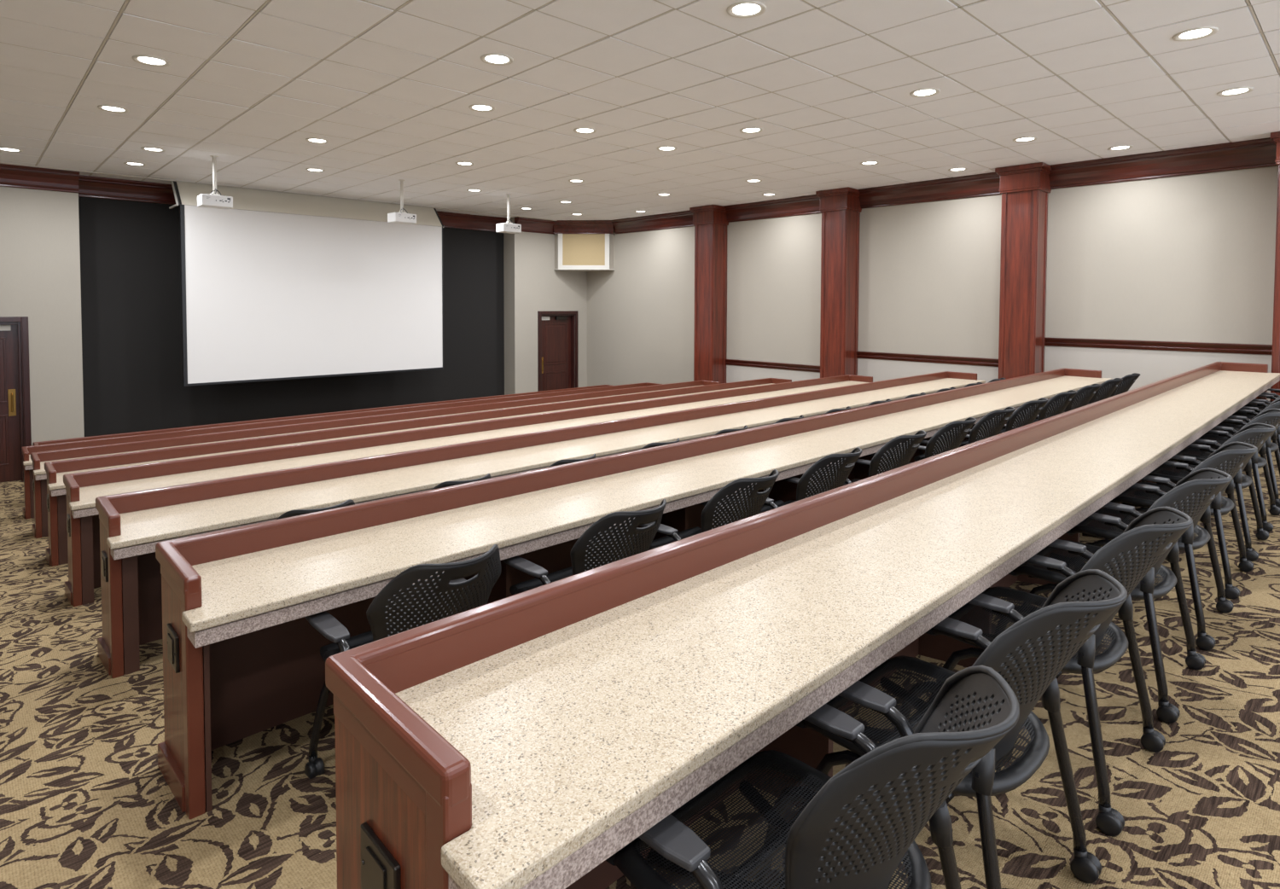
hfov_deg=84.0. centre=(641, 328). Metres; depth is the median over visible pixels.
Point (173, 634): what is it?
outlet plate
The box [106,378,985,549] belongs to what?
countertop
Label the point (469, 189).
recessed light
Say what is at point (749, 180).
recessed light
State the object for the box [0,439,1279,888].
floor
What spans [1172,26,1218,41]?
recessed light
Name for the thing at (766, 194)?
recessed light
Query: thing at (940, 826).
socket
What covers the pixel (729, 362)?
trim
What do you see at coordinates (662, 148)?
recessed light
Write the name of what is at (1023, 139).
recessed light
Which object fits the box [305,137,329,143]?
recessed light
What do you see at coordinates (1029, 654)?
office chair
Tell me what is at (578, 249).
grille
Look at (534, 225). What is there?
trim
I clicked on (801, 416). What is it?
office chair
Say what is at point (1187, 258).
wall
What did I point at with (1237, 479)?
socket
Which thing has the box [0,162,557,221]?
trim
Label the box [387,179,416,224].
projector
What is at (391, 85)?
ceiling
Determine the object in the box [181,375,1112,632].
countertop
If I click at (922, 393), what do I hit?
office chair
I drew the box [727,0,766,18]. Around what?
recessed light
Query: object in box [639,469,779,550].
office chair
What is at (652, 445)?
office chair
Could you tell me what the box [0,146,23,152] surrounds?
recessed light
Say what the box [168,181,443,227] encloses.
screen housing
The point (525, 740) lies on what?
desk
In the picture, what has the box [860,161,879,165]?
recessed light
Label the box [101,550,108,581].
outlet plate
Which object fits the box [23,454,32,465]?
countertop
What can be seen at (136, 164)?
recessed light
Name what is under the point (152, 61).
recessed light
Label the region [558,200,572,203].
recessed light
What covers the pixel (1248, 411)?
office chair
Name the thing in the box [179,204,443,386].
projection screen
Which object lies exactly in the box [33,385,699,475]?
countertop
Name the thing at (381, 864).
outlet plate
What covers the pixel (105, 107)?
recessed light
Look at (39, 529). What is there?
desk
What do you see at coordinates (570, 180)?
recessed light
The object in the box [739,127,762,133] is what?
recessed light
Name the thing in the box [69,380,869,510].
countertop
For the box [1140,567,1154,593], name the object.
socket
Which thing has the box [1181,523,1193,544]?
socket
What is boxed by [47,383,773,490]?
countertop
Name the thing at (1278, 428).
socket
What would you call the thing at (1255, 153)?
trim
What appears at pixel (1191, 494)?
office chair
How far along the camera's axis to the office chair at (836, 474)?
3.35 m
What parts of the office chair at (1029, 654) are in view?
leg, arm, leg, seat, seat, arm, leg, backrest, leg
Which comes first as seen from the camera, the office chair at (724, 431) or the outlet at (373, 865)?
the outlet at (373, 865)
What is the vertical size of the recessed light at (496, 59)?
0.015 m
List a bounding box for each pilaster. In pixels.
[689,204,728,383]
[815,186,861,378]
[994,162,1051,379]
[1270,131,1279,401]
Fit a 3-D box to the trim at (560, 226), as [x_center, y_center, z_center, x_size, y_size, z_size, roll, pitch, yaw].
[-1.261,-2.205,15.403,1.294,0.286,0.142,0,2,2]
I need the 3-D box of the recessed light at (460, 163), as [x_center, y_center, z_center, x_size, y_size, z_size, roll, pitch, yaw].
[-2.273,-2.127,9.143,0.240,0.015,0.240,-2,3,-44]
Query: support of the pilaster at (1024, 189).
attached to the wall at (1187, 258)
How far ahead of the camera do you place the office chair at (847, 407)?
5.77 m
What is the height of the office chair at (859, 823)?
0.774 m
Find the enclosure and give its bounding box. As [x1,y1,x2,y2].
[554,233,613,271]
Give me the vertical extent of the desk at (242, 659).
0.735 m
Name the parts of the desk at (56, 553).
trim, panel, leg, rail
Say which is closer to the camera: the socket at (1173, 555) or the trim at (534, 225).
the socket at (1173, 555)
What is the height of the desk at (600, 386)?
0.719 m
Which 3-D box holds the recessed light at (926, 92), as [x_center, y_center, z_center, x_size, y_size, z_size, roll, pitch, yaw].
[2.401,-2.004,6.026,0.240,0.015,0.240,-2,3,-44]
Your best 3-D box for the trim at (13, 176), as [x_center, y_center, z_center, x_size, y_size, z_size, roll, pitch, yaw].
[-9.156,-1.989,8.504,3.817,0.286,0.190,-2,3,-44]
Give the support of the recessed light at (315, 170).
in the ceiling
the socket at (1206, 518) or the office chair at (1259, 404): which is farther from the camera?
the office chair at (1259, 404)
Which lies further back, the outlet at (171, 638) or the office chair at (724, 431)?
the office chair at (724, 431)
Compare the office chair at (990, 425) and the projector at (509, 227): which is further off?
the projector at (509, 227)
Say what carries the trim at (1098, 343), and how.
attached to the wall at (1187, 258)
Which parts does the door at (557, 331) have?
handle, plate, moulding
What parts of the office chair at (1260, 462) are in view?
arm, seat, seat, arm, leg, leg, backrest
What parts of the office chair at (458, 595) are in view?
leg, arm, seat, seat, backrest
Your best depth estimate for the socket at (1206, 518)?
2.92 m
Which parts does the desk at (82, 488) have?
trim, panel, leg, panel, rail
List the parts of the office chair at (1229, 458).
leg, leg, arm, seat, seat, arm, leg, leg, backrest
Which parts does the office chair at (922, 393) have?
backrest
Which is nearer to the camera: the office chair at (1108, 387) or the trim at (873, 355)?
the office chair at (1108, 387)
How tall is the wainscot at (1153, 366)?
1.008 m
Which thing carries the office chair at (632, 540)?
on the floor
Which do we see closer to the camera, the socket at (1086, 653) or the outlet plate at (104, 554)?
the socket at (1086, 653)
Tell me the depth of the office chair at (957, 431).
4.29 m
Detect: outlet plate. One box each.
[46,494,49,511]
[66,513,70,536]
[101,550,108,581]
[166,622,180,673]
[360,822,401,888]
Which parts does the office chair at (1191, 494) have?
leg, leg, arm, seat, seat, arm, leg, leg, backrest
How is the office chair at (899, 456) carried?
on the floor
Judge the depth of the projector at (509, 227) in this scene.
11.71 m
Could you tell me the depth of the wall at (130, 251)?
11.07 m
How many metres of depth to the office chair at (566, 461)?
3.86 m
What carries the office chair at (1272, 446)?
on the floor
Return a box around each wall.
[0,186,587,446]
[78,196,504,436]
[587,165,1278,386]
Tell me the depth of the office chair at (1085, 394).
6.19 m
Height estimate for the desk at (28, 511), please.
0.736 m
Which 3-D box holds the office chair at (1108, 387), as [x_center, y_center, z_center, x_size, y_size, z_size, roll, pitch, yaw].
[4.323,0.853,6.937,0.504,0.774,0.613,-2,3,-43]
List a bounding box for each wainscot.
[726,364,820,383]
[857,358,998,383]
[1044,345,1271,404]
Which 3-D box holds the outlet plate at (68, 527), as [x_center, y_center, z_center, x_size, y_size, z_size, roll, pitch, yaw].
[-3.434,1.178,4.264,0.011,0.110,0.124,-2,3,-44]
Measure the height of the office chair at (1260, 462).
0.774 m
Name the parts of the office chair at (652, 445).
backrest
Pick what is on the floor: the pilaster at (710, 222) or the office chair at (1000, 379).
the office chair at (1000, 379)
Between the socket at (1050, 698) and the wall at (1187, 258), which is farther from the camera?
the wall at (1187, 258)
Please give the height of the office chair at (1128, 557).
0.774 m
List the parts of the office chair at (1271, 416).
arm, seat, seat, arm, leg, leg, backrest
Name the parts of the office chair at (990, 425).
backrest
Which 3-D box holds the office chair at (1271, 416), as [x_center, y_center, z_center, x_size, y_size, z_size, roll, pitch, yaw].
[3.041,0.795,3.801,0.504,0.774,0.613,-2,3,-44]
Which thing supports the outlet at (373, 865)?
attached to the desk at (525, 740)
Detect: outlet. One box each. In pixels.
[66,518,69,532]
[101,557,104,576]
[166,633,174,663]
[360,846,385,888]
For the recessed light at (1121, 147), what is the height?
0.015 m
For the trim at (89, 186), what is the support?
attached to the wall at (130, 251)
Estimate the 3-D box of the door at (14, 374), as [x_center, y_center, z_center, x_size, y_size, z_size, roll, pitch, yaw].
[-8.746,0.954,9.223,1.225,2.215,0.202,-2,3,-44]
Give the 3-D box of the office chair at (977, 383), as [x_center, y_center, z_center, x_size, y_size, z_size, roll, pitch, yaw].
[3.476,0.967,7.945,0.504,0.774,0.613,-2,3,-44]
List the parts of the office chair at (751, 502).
arm, seat, seat, backrest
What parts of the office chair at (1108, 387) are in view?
backrest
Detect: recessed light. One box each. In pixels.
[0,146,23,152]
[97,104,128,113]
[123,162,145,166]
[131,54,170,67]
[140,146,165,151]
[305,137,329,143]
[305,168,324,172]
[455,161,474,165]
[466,188,482,191]
[468,104,495,111]
[480,52,513,65]
[519,207,532,209]
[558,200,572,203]
[568,179,584,182]
[573,127,596,133]
[656,145,677,151]
[657,192,671,196]
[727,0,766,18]
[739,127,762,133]
[745,179,762,182]
[762,192,776,196]
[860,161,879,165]
[909,87,940,97]
[948,167,967,171]
[1012,136,1037,142]
[1107,145,1133,151]
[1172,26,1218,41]
[1216,87,1253,96]
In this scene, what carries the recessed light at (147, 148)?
in the ceiling
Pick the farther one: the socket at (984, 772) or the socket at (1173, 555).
the socket at (1173, 555)
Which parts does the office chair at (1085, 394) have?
backrest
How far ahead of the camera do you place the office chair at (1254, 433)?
3.24 m
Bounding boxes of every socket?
[929,800,953,848]
[971,747,995,796]
[1041,677,1060,712]
[1077,634,1095,669]
[1117,593,1133,621]
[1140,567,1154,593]
[1166,541,1179,563]
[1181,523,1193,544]
[1199,506,1210,523]
[1210,491,1221,509]
[1224,478,1233,494]
[1233,467,1242,483]
[1276,424,1279,434]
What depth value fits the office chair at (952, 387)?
7.20 m
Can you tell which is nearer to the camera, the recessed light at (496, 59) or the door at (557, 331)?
the recessed light at (496, 59)
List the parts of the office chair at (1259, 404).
seat, seat, arm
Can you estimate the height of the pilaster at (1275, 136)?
3.096 m
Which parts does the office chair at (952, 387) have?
backrest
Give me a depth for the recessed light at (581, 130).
7.37 m
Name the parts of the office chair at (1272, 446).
arm, seat, seat, arm, leg, backrest, leg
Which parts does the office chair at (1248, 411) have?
seat, seat, arm, arm, leg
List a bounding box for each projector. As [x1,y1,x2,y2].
[197,155,232,209]
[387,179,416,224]
[496,193,521,233]
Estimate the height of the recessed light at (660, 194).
0.015 m
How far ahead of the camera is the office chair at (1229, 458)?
2.77 m
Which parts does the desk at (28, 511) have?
trim, leg, rail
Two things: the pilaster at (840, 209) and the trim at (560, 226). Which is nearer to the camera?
the pilaster at (840, 209)
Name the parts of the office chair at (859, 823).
arm, seat, seat, leg, arm, backrest, leg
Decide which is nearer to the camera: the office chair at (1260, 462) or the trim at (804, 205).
the office chair at (1260, 462)
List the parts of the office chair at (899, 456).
arm, backrest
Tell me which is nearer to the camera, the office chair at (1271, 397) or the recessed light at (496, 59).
the recessed light at (496, 59)
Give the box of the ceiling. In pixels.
[0,0,1279,220]
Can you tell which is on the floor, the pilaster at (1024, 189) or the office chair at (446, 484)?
the office chair at (446, 484)
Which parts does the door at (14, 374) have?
moulding, plate, handle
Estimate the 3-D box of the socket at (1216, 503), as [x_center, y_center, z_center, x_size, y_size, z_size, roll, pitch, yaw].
[2.522,0.752,3.119,0.052,0.084,0.034,-2,3,-44]
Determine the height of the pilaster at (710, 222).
3.959 m
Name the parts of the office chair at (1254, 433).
leg, arm, seat, seat, arm, leg, leg, backrest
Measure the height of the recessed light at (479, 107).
0.015 m
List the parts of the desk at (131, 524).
trim, panel, leg, panel, rail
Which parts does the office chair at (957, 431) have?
backrest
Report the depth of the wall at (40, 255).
9.83 m
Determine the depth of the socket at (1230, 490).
3.37 m
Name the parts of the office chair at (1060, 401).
backrest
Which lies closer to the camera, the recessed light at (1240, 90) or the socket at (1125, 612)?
the socket at (1125, 612)
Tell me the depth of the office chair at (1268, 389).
6.50 m
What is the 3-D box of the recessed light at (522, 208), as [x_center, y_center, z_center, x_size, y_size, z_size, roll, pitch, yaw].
[-2.180,-2.277,13.450,0.240,0.015,0.240,-2,3,-44]
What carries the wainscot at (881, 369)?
attached to the wall at (1187, 258)
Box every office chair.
[276,499,354,519]
[304,544,500,779]
[431,473,491,489]
[502,499,666,595]
[548,453,595,467]
[605,665,1019,888]
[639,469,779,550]
[640,437,679,449]
[714,425,747,435]
[736,447,862,513]
[773,414,803,424]
[779,569,1127,888]
[813,430,926,494]
[823,406,850,414]
[866,398,890,406]
[866,417,976,476]
[902,392,925,399]
[913,407,1015,461]
[925,506,1192,836]
[936,386,955,392]
[959,397,1048,447]
[963,382,982,387]
[987,378,1005,383]
[998,389,1077,434]
[1008,467,1232,723]
[1032,384,1101,423]
[1062,378,1122,413]
[1065,442,1257,651]
[1109,372,1140,397]
[1110,422,1275,599]
[1140,408,1279,561]
[1167,398,1279,532]
[1192,395,1279,507]
[1204,408,1279,453]
[1218,401,1268,441]
[1231,394,1276,430]
[1244,388,1279,412]
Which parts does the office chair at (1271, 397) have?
seat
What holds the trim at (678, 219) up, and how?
attached to the wall at (1187, 258)
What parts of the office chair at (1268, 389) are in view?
seat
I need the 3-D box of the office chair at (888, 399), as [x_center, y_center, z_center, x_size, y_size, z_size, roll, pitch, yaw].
[1.979,1.012,6.512,0.504,0.774,0.613,-2,3,-43]
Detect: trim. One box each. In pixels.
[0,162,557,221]
[0,163,79,192]
[78,174,507,232]
[514,216,555,234]
[553,220,613,233]
[610,210,694,233]
[723,194,821,222]
[725,358,820,372]
[857,350,998,366]
[858,172,1001,209]
[1044,337,1272,354]
[1048,137,1276,189]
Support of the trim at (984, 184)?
attached to the wall at (1187, 258)
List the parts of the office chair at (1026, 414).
backrest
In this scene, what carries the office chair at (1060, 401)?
on the floor
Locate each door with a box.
[0,316,31,482]
[537,310,578,391]
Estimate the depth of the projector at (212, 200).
8.71 m
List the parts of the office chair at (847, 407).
backrest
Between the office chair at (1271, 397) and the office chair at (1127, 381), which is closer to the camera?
the office chair at (1271, 397)
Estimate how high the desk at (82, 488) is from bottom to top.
0.750 m
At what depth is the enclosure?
15.48 m
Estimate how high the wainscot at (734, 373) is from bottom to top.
0.984 m
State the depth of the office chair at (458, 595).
1.96 m
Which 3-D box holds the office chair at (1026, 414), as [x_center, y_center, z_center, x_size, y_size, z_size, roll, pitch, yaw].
[2.768,0.900,5.449,0.504,0.774,0.613,-2,3,-44]
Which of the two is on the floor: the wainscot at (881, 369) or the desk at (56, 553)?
the desk at (56, 553)
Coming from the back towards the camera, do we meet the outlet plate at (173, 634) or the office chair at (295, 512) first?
the office chair at (295, 512)
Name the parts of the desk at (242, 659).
trim, panel, leg, support panel, panel, rail, support panel, support panel, support panel, support panel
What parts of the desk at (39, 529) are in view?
panel, trim, leg, rail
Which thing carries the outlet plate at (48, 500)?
attached to the desk at (56, 553)
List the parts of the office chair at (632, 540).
arm, seat, seat, backrest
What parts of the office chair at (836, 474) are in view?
arm, seat, seat, backrest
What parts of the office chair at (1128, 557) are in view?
leg, arm, leg, seat, seat, arm, leg, backrest, leg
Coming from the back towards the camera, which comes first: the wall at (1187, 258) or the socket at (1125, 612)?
the wall at (1187, 258)
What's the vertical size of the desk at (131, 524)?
0.748 m
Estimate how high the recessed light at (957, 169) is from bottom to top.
0.015 m
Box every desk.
[21,382,662,519]
[30,380,720,538]
[32,384,610,445]
[44,378,791,566]
[63,374,872,606]
[95,371,985,678]
[155,368,1112,820]
[325,361,1279,888]
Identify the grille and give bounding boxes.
[562,233,605,265]

